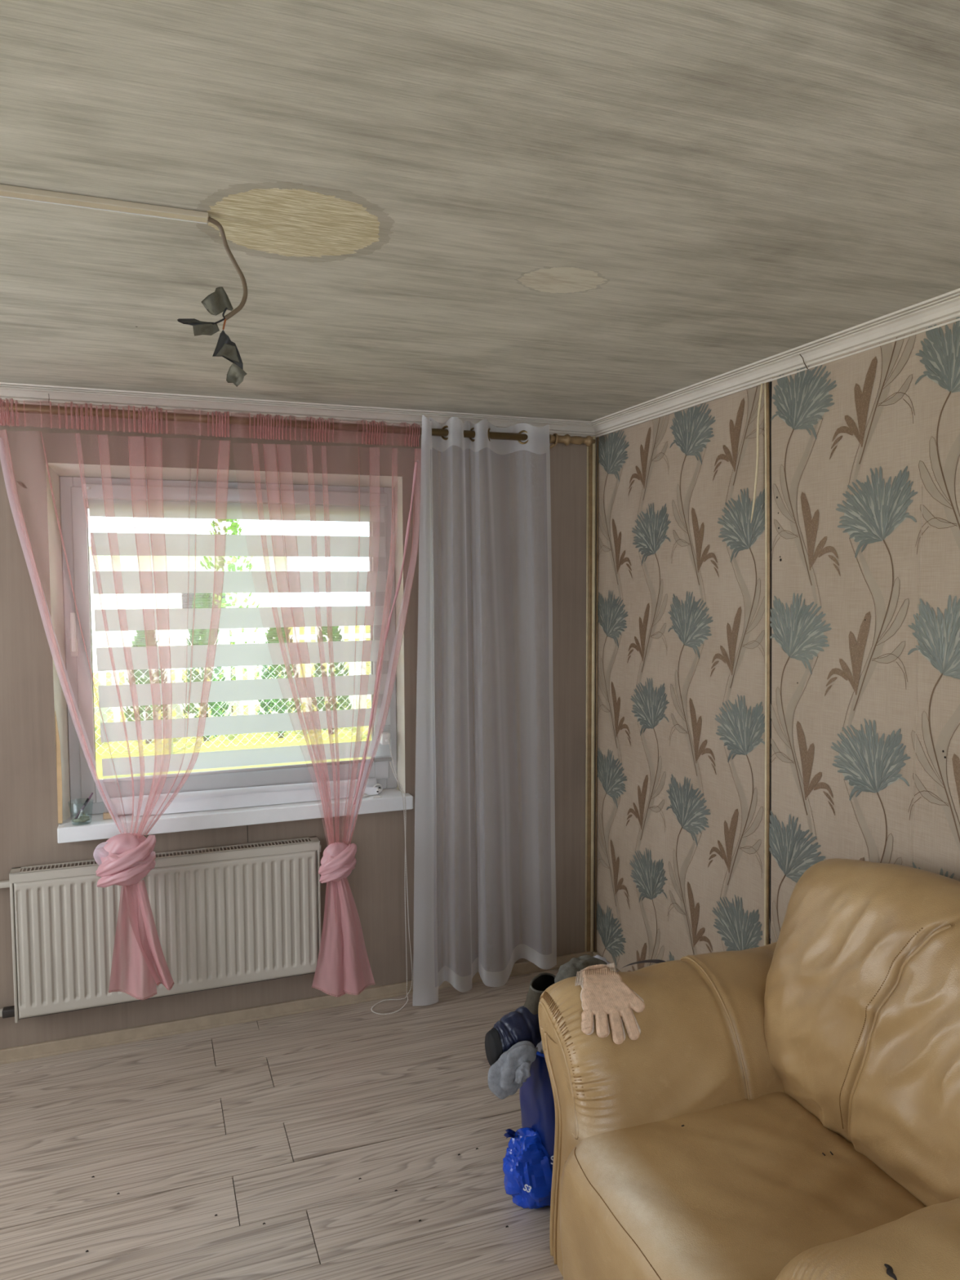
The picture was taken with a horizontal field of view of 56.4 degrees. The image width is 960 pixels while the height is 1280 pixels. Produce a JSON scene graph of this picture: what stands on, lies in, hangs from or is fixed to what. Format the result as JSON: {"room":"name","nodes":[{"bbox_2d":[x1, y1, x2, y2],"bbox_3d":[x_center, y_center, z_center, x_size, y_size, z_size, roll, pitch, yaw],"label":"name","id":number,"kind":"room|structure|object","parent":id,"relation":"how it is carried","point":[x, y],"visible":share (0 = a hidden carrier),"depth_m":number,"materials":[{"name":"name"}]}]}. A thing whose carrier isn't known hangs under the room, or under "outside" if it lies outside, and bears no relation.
{"room":"damaged room","nodes":[
{"label":"damaged room","id":0,"kind":"room"},
{"bbox_2d":[0,968,563,1279],"bbox_3d":[-0.495,1.702,1.139,3.950,0.123,4.750,-2,4,-21],"label":"floor","id":1,"kind":"structure","parent":0,"point":[351,1141],"depth_m":2.70,"materials":[{"name":"laminate"}]},
{"bbox_2d":[502,1127,552,1208],"bbox_3d":[0.148,1.442,2.459,0.164,0.220,0.133,-2,4,-21],"label":"bag","id":2,"kind":"object","parent":1,"relation":"on","point":[527,1169],"visible":0.84,"depth_m":2.42,"materials":[{"name":"blue plastic"}]},
{"bbox_2d":[519,959,665,1167],"bbox_3d":[0.390,1.242,2.586,0.572,0.599,0.281,-2,4,-21],"label":"shopping bag","id":3,"kind":"object","parent":1,"relation":"on","point":[536,1096],"visible":0.11,"depth_m":2.42,"materials":[{"name":"blue plastic"}]},
{"bbox_2d":[488,1040,537,1099],"bbox_3d":[0.088,1.150,2.388,0.135,0.148,0.065,0,4,-1],"label":"shirt","id":4,"kind":"object","parent":3,"relation":"hanging from","point":[507,1075],"visible":1,"depth_m":2.37,"materials":[{"name":"grey fabric"}]},
{"bbox_2d":[484,972,555,1066],"bbox_3d":[0.125,1.079,2.517,0.268,0.242,0.177,-2,4,-28],"label":"quilted jacket","id":5,"kind":"object","parent":3,"relation":"in","point":[520,1024],"visible":0.47,"depth_m":2.44,"materials":[{"name":"blue fabric"}]},
{"bbox_2d":[535,1040,543,1053],"bbox_3d":[0.175,1.123,2.463,0.088,0.059,0.049,-2,4,-21],"label":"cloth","id":6,"kind":"object","parent":3,"relation":"in","point":[539,1046],"visible":0.13,"depth_m":2.44,"materials":[{"name":"fabric"}]},
{"bbox_2d":[554,954,609,982],"bbox_3d":[0.297,0.954,2.562,0.195,0.095,0.080,-2,4,-29],"label":"jumper","id":7,"kind":"object","parent":3,"relation":"on","point":[570,969],"visible":0.38,"depth_m":2.54,"materials":[{"name":"fabric"}]},
{"bbox_2d":[537,857,959,1279],"bbox_3d":[0.723,1.070,1.947,0.950,1.033,1.198,-2,4,-21],"label":"armchair","id":8,"kind":"object","parent":1,"relation":"on","point":[788,1108],"visible":0.98,"depth_m":2.01,"materials":[{"name":"beige leather"}]},
{"bbox_2d":[574,970,644,1040],"bbox_3d":[0.314,0.922,2.272,0.182,0.105,0.206,-2,4,-21],"label":"glove","id":9,"kind":"object","parent":8,"relation":"on","point":[577,979],"visible":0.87,"depth_m":2.22,"materials":[{"name":"beige fabric"}]},
{"bbox_2d":[578,962,644,1044],"bbox_3d":[0.311,0.919,2.264,0.186,0.106,0.218,-2,4,-21],"label":"glove","id":10,"kind":"object","parent":8,"relation":"on","point":[604,992],"visible":1,"depth_m":2.23,"materials":[{"name":"beige fabric"}]},
{"bbox_2d":[560,1091,925,1279],"bbox_3d":[0.615,1.354,1.921,0.715,0.401,0.630,-2,4,-21],"label":"seat cushion","id":11,"kind":"object","parent":8,"relation":"on","point":[736,1185],"depth_m":1.92,"materials":[{"name":"beige leather"}]},
{"bbox_2d":[0,402,596,1048],"bbox_3d":[-1.302,0.346,3.471,4.150,2.495,0.344,-2,4,-21],"label":"wall","id":12,"kind":"structure","parent":0,"point":[28,802],"depth_m":3.71,"materials":[{"name":"beige paint"}]},
{"bbox_2d":[0,836,321,1022],"bbox_3d":[-1.202,1.058,3.317,1.223,0.533,0.106,-2,4,-21],"label":"radiator","id":13,"kind":"object","parent":12,"relation":"attached to","point":[226,917],"visible":0.81,"depth_m":3.30,"materials":[{"name":"metal"}]},
{"bbox_2d":[21,838,309,871],"bbox_3d":[-1.138,0.794,3.314,1.002,0.002,0.050,-2,4,-21],"label":"grille","id":14,"kind":"object","parent":13,"relation":"attached to","point":[303,845],"depth_m":3.33,"materials":[{"name":"metal"}]},
{"bbox_2d":[45,462,413,843],"bbox_3d":[-0.934,0.027,3.486,1.316,1.347,0.258,-2,4,-21],"label":"window","id":15,"kind":"structure","parent":12,"relation":"in","point":[76,783],"depth_m":3.36,"materials":[{"name":"white paint"}]},
{"bbox_2d":[67,801,89,822],"bbox_3d":[-1.443,0.622,3.236,0.084,0.082,0.084,-2,4,-21],"label":"glass tumbler","id":16,"kind":"object","parent":15,"relation":"on","point":[85,818],"visible":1,"depth_m":3.22,"materials":[{"name":"clear"}]},
{"bbox_2d":[74,792,93,818],"bbox_3d":[-1.432,0.601,3.234,0.066,0.094,0.024,-2,4,-21],"label":"pen","id":17,"kind":"object","parent":16,"relation":"in","point":[86,802],"visible":1,"depth_m":3.24,"materials":[{"name":"black plastic"}]},
{"bbox_2d":[102,812,111,819],"bbox_3d":[-1.374,0.648,3.302,0.032,0.022,0.020,-2,4,-21],"label":"box","id":18,"kind":"object","parent":15,"relation":"on","point":[105,815],"visible":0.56,"depth_m":3.29,"materials":[{"name":"beige cardboard"}]},
{"bbox_2d":[104,777,377,816],"bbox_3d":[-0.908,0.610,3.493,1.030,0.067,0.072,-2,4,-21],"label":"roll","id":19,"kind":"object","parent":15,"relation":"on","point":[215,799],"visible":0.88,"depth_m":3.46,"materials":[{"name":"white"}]},
{"bbox_2d":[81,483,413,1014],"bbox_3d":[-0.847,0.458,3.433,1.194,2.073,0.242,-2,4,-21],"label":"roller blind","id":20,"kind":"object","parent":15,"relation":"attached to","point":[240,504],"visible":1,"depth_m":3.48,"materials":[{"name":"fabric"}]},
{"bbox_2d":[373,783,382,793],"bbox_3d":[-0.416,0.611,3.662,0.043,0.043,0.034,-2,4,-31],"label":"cap","id":21,"kind":"object","parent":15,"relation":"on","point":[379,790],"visible":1,"depth_m":3.67,"materials":[{"name":"white plastic"}]},
{"bbox_2d":[0,950,595,1064],"bbox_3d":[-1.236,1.477,3.378,3.749,0.050,0.018,-2,4,-21],"label":"baseboard","id":22,"kind":"structure","parent":12,"relation":"attached to","point":[54,1047],"depth_m":3.49,"materials":[{"name":"wood"}]},
{"bbox_2d":[0,382,595,437],"bbox_3d":[-1.238,-0.858,3.210,3.750,0.058,0.055,-2,4,-21],"label":"crown molding","id":23,"kind":"structure","parent":12,"relation":"attached to","point":[23,393],"depth_m":3.38,"materials":[{"name":"white plastic"}]},
{"bbox_2d":[1,403,595,455],"bbox_3d":[-1.042,-0.783,3.249,3.240,0.078,0.129,-2,4,-21],"label":"curtain rod","id":24,"kind":"object","parent":12,"relation":"attached to","point":[554,438],"visible":0.98,"depth_m":3.33,"materials":[{"name":"brown metal"}]},
{"bbox_2d":[0,398,230,999],"bbox_3d":[-1.233,0.228,3.110,0.757,2.096,0.210,-2,4,-21],"label":"curtain","id":25,"kind":"object","parent":24,"relation":"hanging from","point":[139,963],"visible":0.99,"depth_m":3.12,"materials":[{"name":"pink fabric"}]},
{"bbox_2d":[248,413,421,996],"bbox_3d":[-0.543,0.265,3.381,0.715,2.209,0.195,-2,4,-21],"label":"curtain","id":26,"kind":"object","parent":24,"relation":"hanging from","point":[343,966],"visible":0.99,"depth_m":3.41,"materials":[{"name":"pink fabric"}]},
{"bbox_2d":[428,417,556,1004],"bbox_3d":[0.009,0.289,3.669,0.640,2.349,0.110,-2,4,-21],"label":"curtain","id":27,"kind":"object","parent":24,"relation":"hanging from","point":[510,954],"visible":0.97,"depth_m":3.67,"materials":[{"name":"white fabric"}]},
{"bbox_2d":[585,435,598,951],"bbox_3d":[0.493,0.260,3.955,0.051,2.290,0.015,0,4,-1],"label":"trim","id":28,"kind":"structure","parent":12,"relation":"attached to","point":[591,451],"depth_m":3.95,"materials":[{"name":"gold metal"}]},
{"bbox_2d":[0,0,959,421],"bbox_3d":[-0.474,-0.884,1.171,4.150,0.250,5.100,-2,4,-21],"label":"ceiling","id":29,"kind":"structure","parent":0,"point":[571,210],"depth_m":1.55,"materials":[{"name":"paint"}]},
{"bbox_2d":[0,184,208,223],"bbox_3d":[-1.443,-0.757,1.308,2.005,0.013,0.026,-2,4,-21],"label":"duct","id":30,"kind":"object","parent":29,"relation":"attached to","point":[6,191],"visible":1,"depth_m":1.59,"materials":[{"name":"white plastic"}]},
{"bbox_2d":[177,216,247,386],"bbox_3d":[-0.496,-0.632,1.661,0.130,0.312,0.070,-2,4,-21],"label":"cable","id":31,"kind":"object","parent":29,"relation":"hanging from","point":[217,302],"visible":1,"depth_m":1.66,"materials":[{"name":"black plastic"}]},
{"bbox_2d":[538,942,784,1142],"bbox_3d":[0.585,1.033,2.354,0.839,0.321,0.336,-2,4,-21],"label":"armrest","id":32,"kind":"object","parent":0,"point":[708,1042],"depth_m":2.22,"materials":[{"name":"beige leather"}]},
{"bbox_2d":[595,316,959,972],"bbox_3d":[1.439,0.444,1.789,0.206,2.495,4.750,-2,4,-21],"label":"wall","id":33,"kind":"structure","parent":0,"point":[864,620],"depth_m":2.82,"materials":[{"name":"beige paper"}]},
{"bbox_2d":[592,951,620,971],"bbox_3d":[1.313,1.561,1.911,0.021,0.050,4.536,-2,4,-21],"label":"baseboard","id":34,"kind":"structure","parent":33,"relation":"attached to","point":[595,953],"depth_m":3.99,"materials":[{"name":"brown wood"}]},
{"bbox_2d":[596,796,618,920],"bbox_3d":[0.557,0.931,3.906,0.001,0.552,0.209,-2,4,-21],"label":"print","id":35,"kind":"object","parent":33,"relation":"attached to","point":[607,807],"depth_m":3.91},
{"bbox_2d":[597,637,619,763],"bbox_3d":[0.554,0.245,3.862,0.001,0.552,0.209,-2,4,-21],"label":"print","id":36,"kind":"object","parent":33,"relation":"attached to","point":[608,648],"depth_m":3.86},
{"bbox_2d":[596,792,621,923],"bbox_3d":[0.559,0.932,3.899,0.001,0.550,0.230,-2,4,-21],"label":"print","id":37,"kind":"object","parent":33,"relation":"attached to","point":[608,804],"depth_m":3.89},
{"bbox_2d":[598,470,621,599],"bbox_3d":[0.552,-0.446,3.817,0.001,0.552,0.209,-2,4,-21],"label":"print","id":38,"kind":"object","parent":33,"relation":"attached to","point":[609,481],"depth_m":3.81},
{"bbox_2d":[609,839,630,909],"bbox_3d":[0.595,0.994,3.808,0.001,0.255,0.172,-2,4,-21],"label":"print","id":39,"kind":"object","parent":33,"relation":"attached to","point":[620,851],"depth_m":3.81},
{"bbox_2d":[610,681,631,746],"bbox_3d":[0.593,0.308,3.763,0.001,0.255,0.172,-2,4,-21],"label":"print","id":40,"kind":"object","parent":33,"relation":"attached to","point":[620,691],"depth_m":3.77},
{"bbox_2d":[612,518,631,577],"bbox_3d":[0.590,-0.383,3.718,0.001,0.255,0.172,-2,4,-21],"label":"print","id":41,"kind":"object","parent":33,"relation":"attached to","point":[621,527],"depth_m":3.72},
{"bbox_2d":[627,942,646,971],"bbox_3d":[0.645,1.331,3.700,0.001,0.223,0.168,-2,4,-21],"label":"print","id":42,"kind":"object","parent":33,"relation":"attached to","point":[637,952],"depth_m":3.70},
{"bbox_2d":[626,774,648,829],"bbox_3d":[0.642,0.659,3.659,0.001,0.255,0.172,-2,4,-21],"label":"print","id":43,"kind":"object","parent":33,"relation":"attached to","point":[637,785],"depth_m":3.66},
{"bbox_2d":[626,603,649,663],"bbox_3d":[0.639,-0.025,3.614,0.001,0.255,0.172,-2,4,-21],"label":"print","id":44,"kind":"object","parent":33,"relation":"attached to","point":[637,614],"depth_m":3.61},
{"bbox_2d":[628,426,651,494],"bbox_3d":[0.636,-0.710,3.570,0.001,0.255,0.172,-2,4,-21],"label":"print","id":45,"kind":"object","parent":33,"relation":"attached to","point":[639,437],"depth_m":3.57},
{"bbox_2d":[635,887,664,965],"bbox_3d":[0.682,1.236,3.596,0.001,0.427,0.220,-2,4,-21],"label":"print","id":46,"kind":"object","parent":33,"relation":"attached to","point":[650,906],"depth_m":3.59},
{"bbox_2d":[635,723,666,850],"bbox_3d":[0.678,0.609,3.560,0.001,0.550,0.230,-2,4,-21],"label":"print","id":47,"kind":"object","parent":33,"relation":"attached to","point":[650,738],"depth_m":3.56},
{"bbox_2d":[635,551,667,687],"bbox_3d":[0.675,-0.075,3.515,0.001,0.550,0.230,-2,4,-21],"label":"print","id":48,"kind":"object","parent":33,"relation":"attached to","point":[651,567],"depth_m":3.52},
{"bbox_2d":[637,415,669,514],"bbox_3d":[0.673,-0.686,3.476,0.001,0.402,0.230,-2,4,-21],"label":"print","id":49,"kind":"object","parent":33,"relation":"attached to","point":[653,436],"depth_m":3.47},
{"bbox_2d":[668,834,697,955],"bbox_3d":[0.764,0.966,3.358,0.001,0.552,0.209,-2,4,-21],"label":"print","id":50,"kind":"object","parent":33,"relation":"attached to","point":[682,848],"depth_m":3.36},
{"bbox_2d":[667,826,702,954],"bbox_3d":[0.766,0.966,3.351,0.001,0.550,0.230,-2,4,-21],"label":"print","id":51,"kind":"object","parent":33,"relation":"attached to","point":[684,843],"depth_m":3.35},
{"bbox_2d":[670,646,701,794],"bbox_3d":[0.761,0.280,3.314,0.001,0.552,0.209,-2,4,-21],"label":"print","id":52,"kind":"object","parent":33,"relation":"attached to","point":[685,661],"depth_m":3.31},
{"bbox_2d":[669,644,703,793],"bbox_3d":[0.763,0.281,3.307,0.001,0.550,0.230,-2,4,-21],"label":"print","id":53,"kind":"object","parent":33,"relation":"attached to","point":[686,660],"depth_m":3.31},
{"bbox_2d":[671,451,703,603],"bbox_3d":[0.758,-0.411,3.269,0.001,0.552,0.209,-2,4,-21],"label":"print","id":54,"kind":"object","parent":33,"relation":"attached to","point":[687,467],"depth_m":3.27},
{"bbox_2d":[671,448,706,601],"bbox_3d":[0.761,-0.411,3.262,0.001,0.550,0.230,-2,4,-21],"label":"print","id":55,"kind":"object","parent":33,"relation":"attached to","point":[688,466],"depth_m":3.26},
{"bbox_2d":[687,881,712,952],"bbox_3d":[0.802,1.028,3.259,0.001,0.255,0.172,-2,4,-21],"label":"print","id":56,"kind":"object","parent":33,"relation":"attached to","point":[700,896],"depth_m":3.26},
{"bbox_2d":[688,697,715,773],"bbox_3d":[0.799,0.343,3.215,0.001,0.255,0.172,-2,4,-21],"label":"print","id":57,"kind":"object","parent":33,"relation":"attached to","point":[702,711],"depth_m":3.22},
{"bbox_2d":[691,507,719,577],"bbox_3d":[0.796,-0.349,3.170,0.001,0.255,0.172,-2,4,-21],"label":"print","id":58,"kind":"object","parent":33,"relation":"attached to","point":[704,521],"depth_m":3.17},
{"bbox_2d":[707,808,738,873],"bbox_3d":[0.846,0.694,3.117,0.001,0.255,0.172,-2,4,-21],"label":"print","id":59,"kind":"object","parent":33,"relation":"attached to","point":[722,823],"depth_m":3.12},
{"bbox_2d":[710,606,741,676],"bbox_3d":[0.843,0.009,3.072,0.001,0.255,0.172,-2,4,-21],"label":"print","id":60,"kind":"object","parent":33,"relation":"attached to","point":[725,621],"depth_m":3.07},
{"bbox_2d":[712,398,744,480],"bbox_3d":[0.840,-0.675,3.028,0.001,0.255,0.172,-2,4,-21],"label":"print","id":61,"kind":"object","parent":33,"relation":"attached to","point":[728,414],"depth_m":3.03},
{"bbox_2d":[720,744,763,897],"bbox_3d":[0.882,0.644,3.018,0.001,0.550,0.230,-2,4,-21],"label":"print","id":62,"kind":"object","parent":33,"relation":"attached to","point":[741,766],"depth_m":3.02},
{"bbox_2d":[723,546,764,700],"bbox_3d":[0.879,-0.041,2.974,0.001,0.550,0.230,-2,4,-21],"label":"print","id":63,"kind":"object","parent":33,"relation":"attached to","point":[744,567],"depth_m":2.98},
{"bbox_2d":[724,386,764,506],"bbox_3d":[0.877,-0.651,2.934,0.001,0.402,0.230,-2,4,-21],"label":"print","id":64,"kind":"object","parent":33,"relation":"attached to","point":[741,408],"depth_m":2.95},
{"bbox_2d":[750,382,772,945],"bbox_3d":[0.915,0.330,2.876,0.035,2.286,0.103,-4,5,-44],"label":"trim","id":65,"kind":"structure","parent":33,"relation":"attached to","point":[768,385],"depth_m":2.85,"materials":[{"name":"gold metal"}]},
{"bbox_2d":[768,901,779,942],"bbox_3d":[0.964,1.000,2.809,0.001,0.552,0.209,-2,4,-21],"label":"print","id":66,"kind":"object","parent":33,"relation":"attached to","point":[775,905],"depth_m":2.86},
{"bbox_2d":[591,288,959,437],"bbox_3d":[1.282,-0.774,1.760,0.055,0.058,4.550,-2,4,-21],"label":"crown molding","id":67,"kind":"structure","parent":33,"relation":"attached to","point":[945,307],"depth_m":2.65,"materials":[{"name":"white plastic"}]},
{"bbox_2d":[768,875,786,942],"bbox_3d":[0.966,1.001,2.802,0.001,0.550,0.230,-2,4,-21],"label":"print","id":68,"kind":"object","parent":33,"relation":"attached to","point":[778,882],"depth_m":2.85},
{"bbox_2d":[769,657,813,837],"bbox_3d":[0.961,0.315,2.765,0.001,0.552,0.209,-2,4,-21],"label":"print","id":69,"kind":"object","parent":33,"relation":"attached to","point":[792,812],"depth_m":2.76},
{"bbox_2d":[769,656,817,839],"bbox_3d":[0.963,0.315,2.758,0.001,0.550,0.230,-2,4,-21],"label":"print","id":70,"kind":"object","parent":33,"relation":"attached to","point":[794,679],"depth_m":2.75},
{"bbox_2d":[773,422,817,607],"bbox_3d":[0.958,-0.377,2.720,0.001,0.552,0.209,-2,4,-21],"label":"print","id":71,"kind":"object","parent":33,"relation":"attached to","point":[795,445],"depth_m":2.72},
{"bbox_2d":[771,418,822,604],"bbox_3d":[0.960,-0.376,2.713,0.001,0.550,0.230,-2,4,-21],"label":"print","id":72,"kind":"object","parent":33,"relation":"attached to","point":[797,444],"depth_m":2.71},
{"bbox_2d":[795,720,835,815],"bbox_3d":[0.999,0.378,2.666,0.001,0.255,0.172,-2,4,-21],"label":"print","id":73,"kind":"object","parent":33,"relation":"attached to","point":[815,740],"depth_m":2.66},
{"bbox_2d":[800,492,839,575],"bbox_3d":[0.996,-0.314,2.621,0.001,0.255,0.172,-2,4,-21],"label":"print","id":74,"kind":"object","parent":33,"relation":"attached to","point":[820,511],"depth_m":2.62},
{"bbox_2d":[824,611,871,696],"bbox_3d":[1.039,0.043,2.533,0.001,0.255,0.172,-2,4,-21],"label":"print","id":75,"kind":"object","parent":33,"relation":"attached to","point":[847,634],"depth_m":2.53},
{"bbox_2d":[829,356,877,459],"bbox_3d":[1.037,-0.641,2.489,0.001,0.255,0.172,-2,4,-21],"label":"print","id":76,"kind":"object","parent":33,"relation":"attached to","point":[853,381],"depth_m":2.49},
{"bbox_2d":[843,778,902,864],"bbox_3d":[1.078,0.678,2.478,0.001,0.550,0.230,-2,4,-21],"label":"print","id":77,"kind":"object","parent":33,"relation":"attached to","point":[873,810],"depth_m":2.46},
{"bbox_2d":[843,537,909,725],"bbox_3d":[1.076,-0.007,2.434,0.001,0.550,0.230,-2,4,-21],"label":"print","id":78,"kind":"object","parent":33,"relation":"attached to","point":[876,571],"depth_m":2.43},
{"bbox_2d":[847,333,915,488],"bbox_3d":[1.073,-0.617,2.395,0.001,0.402,0.230,-2,4,-21],"label":"print","id":79,"kind":"object","parent":33,"relation":"on","point":[882,380],"depth_m":2.39},
{"bbox_2d":[907,673,959,842],"bbox_3d":[1.162,0.349,2.230,0.001,0.550,0.230,-2,4,-21],"label":"print","id":80,"kind":"object","parent":33,"relation":"attached to","point":[933,699],"depth_m":2.26},
{"bbox_2d":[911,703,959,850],"bbox_3d":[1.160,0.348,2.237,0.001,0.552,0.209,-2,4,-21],"label":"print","id":81,"kind":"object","parent":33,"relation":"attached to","point":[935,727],"depth_m":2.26},
{"bbox_2d":[915,391,959,553],"bbox_3d":[1.159,-0.343,2.186,0.001,0.550,0.230,-2,4,-21],"label":"print","id":82,"kind":"object","parent":33,"relation":"attached to","point":[937,414],"depth_m":2.23},
{"bbox_2d":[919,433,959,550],"bbox_3d":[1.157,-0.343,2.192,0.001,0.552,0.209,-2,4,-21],"label":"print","id":83,"kind":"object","parent":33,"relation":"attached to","point":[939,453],"depth_m":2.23},
{"bbox_2d":[951,753,959,804],"bbox_3d":[1.198,0.411,2.138,0.001,0.255,0.172,-2,4,-21],"label":"print","id":84,"kind":"object","parent":33,"relation":"attached to","point":[955,757],"depth_m":2.20},
{"bbox_2d":[775,1197,959,1279],"bbox_3d":[0.889,1.084,1.548,0.839,0.321,0.336,-2,4,-21],"label":"armrest","id":85,"kind":"object","parent":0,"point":[923,1243],"depth_m":1.40,"materials":[{"name":"beige leather"}]},
{"label":"outside","id":86,"kind":"structure","parent":0,"visible":0},
{"bbox_2d":[93,625,371,778],"bbox_3d":[-10.113,0.069,32.252,60.000,0.100,59.660,-2,4,-21],"label":"lawn","id":87,"kind":"structure","parent":86,"point":[99,757],"depth_m":11.76,"materials":[{"name":"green plant"}]},
{"bbox_2d":[120,630,168,743],"bbox_3d":[-4.272,0.558,11.495,0.661,1.559,0.652,-2,4,-21],"label":"thuja","id":88,"kind":"object","parent":87,"relation":"on","point":[150,639],"visible":0.28,"depth_m":11.36,"materials":[{"name":"green plant"}]},
{"bbox_2d":[88,508,301,672],"bbox_3d":[-10.519,-1.701,23.239,10.800,4.600,7.000,-2,4,-21],"label":"house","id":89,"kind":"structure","parent":87,"relation":"on","point":[251,526],"depth_m":21.45,"materials":[{"name":"paint"}]},
{"bbox_2d":[181,593,230,741],"bbox_3d":[-3.570,0.323,11.635,0.659,2.004,0.660,-2,4,-21],"label":"thuja","id":90,"kind":"object","parent":87,"relation":"on","point":[202,601],"visible":0.35,"depth_m":11.50,"materials":[{"name":"green plant"}]},
{"bbox_2d":[182,519,268,712],"bbox_3d":[-4.041,-0.472,14.184,1.567,3.265,1.596,-2,4,-21],"label":"tree","id":91,"kind":"object","parent":87,"relation":"on","point":[230,566],"visible":0.2,"depth_m":14.08,"materials":[{"name":"green plant"}]},
{"bbox_2d":[92,625,370,723],"bbox_3d":[-5.154,0.520,11.822,11.100,1.500,0.050,-2,4,-21],"label":"fence","id":92,"kind":"object","parent":87,"relation":"on","point":[250,638],"visible":0.02,"depth_m":12.43,"materials":[{"name":"white"}]},
{"bbox_2d":[93,661,371,755],"bbox_3d":[-4.358,0.752,10.515,11.665,1.300,0.050,-2,4,-21],"label":"wire fence","id":93,"kind":"object","parent":87,"relation":"on","point":[168,670],"visible":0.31,"depth_m":10.98,"materials":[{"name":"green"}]},
{"bbox_2d":[256,626,304,737],"bbox_3d":[-2.659,0.461,11.897,0.661,1.688,0.671,-2,4,-21],"label":"thuja","id":94,"kind":"object","parent":87,"relation":"on","point":[272,632],"visible":0.3,"depth_m":11.75,"materials":[{"name":"green plant"}]},
{"bbox_2d":[306,626,352,734],"bbox_3d":[-2.033,0.451,12.159,0.656,1.670,0.684,-2,4,-21],"label":"thuja","id":95,"kind":"object","parent":87,"relation":"on","point":[335,629],"visible":0.26,"depth_m":12.03,"materials":[{"name":"green plant"}]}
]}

